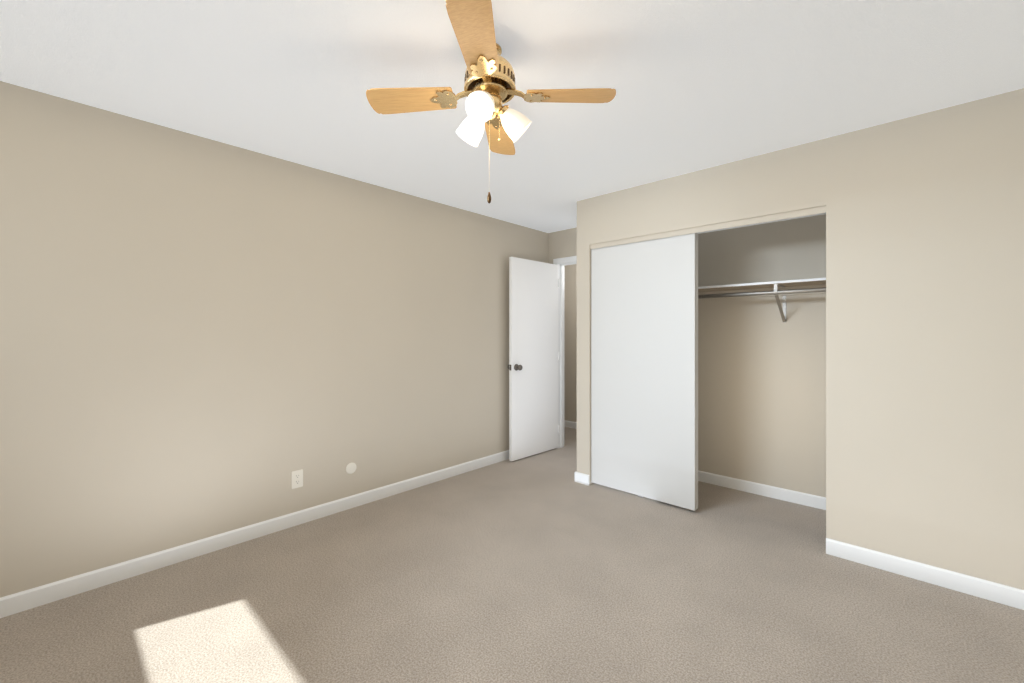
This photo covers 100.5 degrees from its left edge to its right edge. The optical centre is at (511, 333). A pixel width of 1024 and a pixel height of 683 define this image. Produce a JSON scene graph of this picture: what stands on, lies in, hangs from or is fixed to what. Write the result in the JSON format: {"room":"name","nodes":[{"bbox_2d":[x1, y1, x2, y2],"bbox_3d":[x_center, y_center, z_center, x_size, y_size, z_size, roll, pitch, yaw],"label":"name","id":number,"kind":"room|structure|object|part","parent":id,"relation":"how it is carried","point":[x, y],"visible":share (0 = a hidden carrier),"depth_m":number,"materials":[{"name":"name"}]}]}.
{"room":"empty bedroom","nodes":[
{"label":"empty bedroom","id":0,"kind":"room"},
{"bbox_2d":[0,81,547,597],"bbox_3d":[-1.226,0.070,3.187,0.140,2.420,4.870,0,0,43],"label":"wall","id":1,"kind":"structure","parent":0,"point":[200,337],"depth_m":2.49,"materials":[{"name":"beige paint"}]},
{"bbox_2d":[0,450,508,617],"bbox_3d":[-1.159,1.236,3.146,0.013,0.088,4.620,0,0,43],"label":"baseboard","id":2,"kind":"structure","parent":1,"relation":"attached to","point":[18,602],"depth_m":2.48,"materials":[{"name":"white wood"}]},
{"bbox_2d":[291,469,302,488],"bbox_3d":[-1.437,0.975,2.852,0.008,0.116,0.072,0,0,43],"label":"duplex electrical outlet","id":3,"kind":"object","parent":1,"relation":"attached to","point":[296,478],"visible":1,"depth_m":2.85,"materials":[{"name":"white plastic"}]},
{"bbox_2d":[346,463,355,473],"bbox_3d":[-1.180,0.990,3.128,0.007,0.082,0.082,0,0,43],"label":"electrical outlet cover","id":4,"kind":"object","parent":1,"relation":"attached to","point":[350,468],"visible":1,"depth_m":3.12,"materials":[{"name":"white plastic"}]},
{"bbox_2d":[0,427,1023,682],"bbox_3d":[0.121,1.340,2.608,5.100,0.120,5.860,0,0,43],"label":"floor","id":5,"kind":"structure","parent":0,"point":[542,567],"depth_m":2.00,"materials":[{"name":"beige carpet"}]},
{"bbox_2d":[0,0,1023,232],"bbox_3d":[0.121,-1.200,2.608,5.100,0.120,5.860,0,0,43],"label":"ceiling","id":6,"kind":"structure","parent":0,"point":[697,85],"depth_m":1.88,"materials":[{"name":"white paint"}]},
{"bbox_2d":[366,0,615,202],"bbox_3d":[-0.089,-0.824,1.695,0.997,0.632,0.998,0,-3,5],"label":"ceiling fan","id":7,"kind":"object","parent":6,"relation":"attached to","point":[489,88],"visible":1,"depth_m":1.67,"materials":[{"name":"brown wood"}]},
{"bbox_3d":[-0.072,-0.700,1.695,0.048,0.383,0.057,0,-3,5],"label":"pull chain","id":8,"kind":"part","parent":7,"relation":"part of","materials":[{"name":"gold metal"}]},
{"bbox_2d":[564,264,576,421],"bbox_3d":[1.552,0.070,5.184,3.680,2.420,0.140,0,0,43],"label":"wall","id":9,"kind":"structure","parent":0,"point":[570,342],"depth_m":5.78,"materials":[{"name":"beige paint"}]},
{"bbox_2d":[564,420,576,428],"bbox_3d":[1.500,1.236,5.128,3.400,0.088,0.013,0,0,43],"label":"baseboard","id":10,"kind":"structure","parent":9,"relation":"attached to","point":[570,424],"depth_m":5.78,"materials":[{"name":"white wood"}]},
{"bbox_2d":[548,214,825,496],"bbox_3d":[1.809,0.070,3.611,3.720,2.420,0.110,0,0,43],"label":"wall","id":11,"kind":"structure","parent":0,"point":[761,392],"depth_m":3.37,"materials":[{"name":"beige paint"}]},
{"bbox_2d":[553,256,576,447],"bbox_3d":[0.824,0.223,4.530,0.863,2.114,0.138,0,0,43],"label":"door frame","id":12,"kind":"structure","parent":11,"relation":"attached to","point":[561,263],"depth_m":4.77,"materials":[{"name":"white wood"}]},
{"bbox_2d":[508,257,558,460],"bbox_3d":[0.244,0.253,4.491,0.750,2.030,0.176,0,0,-45],"label":"entry door","id":13,"kind":"structure","parent":12,"relation":"attached to","point":[533,359],"depth_m":4.43,"materials":[{"name":"white wood"}]},
{"bbox_2d":[698,278,825,321],"bbox_3d":[2.042,-0.230,3.106,2.688,0.290,0.310,0,0,43],"label":"closet shelf","id":14,"kind":"object","parent":11,"relation":"attached to","point":[776,289],"visible":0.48,"depth_m":3.20,"materials":[{"name":"white wood"}]},
{"bbox_2d":[698,470,825,509],"bbox_3d":[2.143,1.236,3.215,2.690,0.088,0.013,0,0,43],"label":"baseboard","id":15,"kind":"structure","parent":11,"relation":"attached to","point":[819,502],"depth_m":3.35,"materials":[{"name":"white wood"}]},
{"bbox_2d":[577,88,1023,589],"bbox_3d":[1.845,0.070,2.990,2.820,2.420,0.750,0,0,43],"label":"wall","id":16,"kind":"structure","parent":0,"point":[924,338],"depth_m":2.24,"materials":[{"name":"beige paint"}]},
{"bbox_2d":[575,471,589,483],"bbox_3d":[0.804,1.236,3.951,0.013,0.088,0.763,0,0,43],"label":"baseboard","id":17,"kind":"structure","parent":16,"relation":"attached to","point":[579,477],"depth_m":3.63,"materials":[{"name":"white wood"}]},
{"bbox_2d":[591,233,695,510],"bbox_3d":[0.993,0.259,3.321,0.855,1.999,0.034,0,0,43],"label":"slider","id":18,"kind":"object","parent":16,"relation":"hanging from","point":[643,368],"visible":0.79,"depth_m":3.27,"materials":[{"name":"white wood"}]},
{"bbox_2d":[696,233,697,508],"bbox_3d":[1.017,0.259,3.347,0.855,1.999,0.034,0,0,43],"label":"slider","id":19,"kind":"object","parent":16,"relation":"hanging from","point":[696,370],"visible":0.06,"depth_m":3.05,"materials":[{"name":"white wood"}]},
{"bbox_2d":[590,206,825,248],"bbox_3d":[1.281,-0.730,3.078,1.615,0.040,0.090,0,0,43],"label":"rail","id":20,"kind":"object","parent":16,"relation":"attached to","point":[808,212],"visible":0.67,"depth_m":2.88,"materials":[{"name":"beige paint"}]},
{"bbox_2d":[826,538,1023,609],"bbox_3d":[2.216,1.236,2.123,1.055,0.088,0.013,0,0,43],"label":"baseboard","id":21,"kind":"structure","parent":16,"relation":"attached to","point":[985,589],"depth_m":2.18,"materials":[{"name":"white wood"}]}
]}

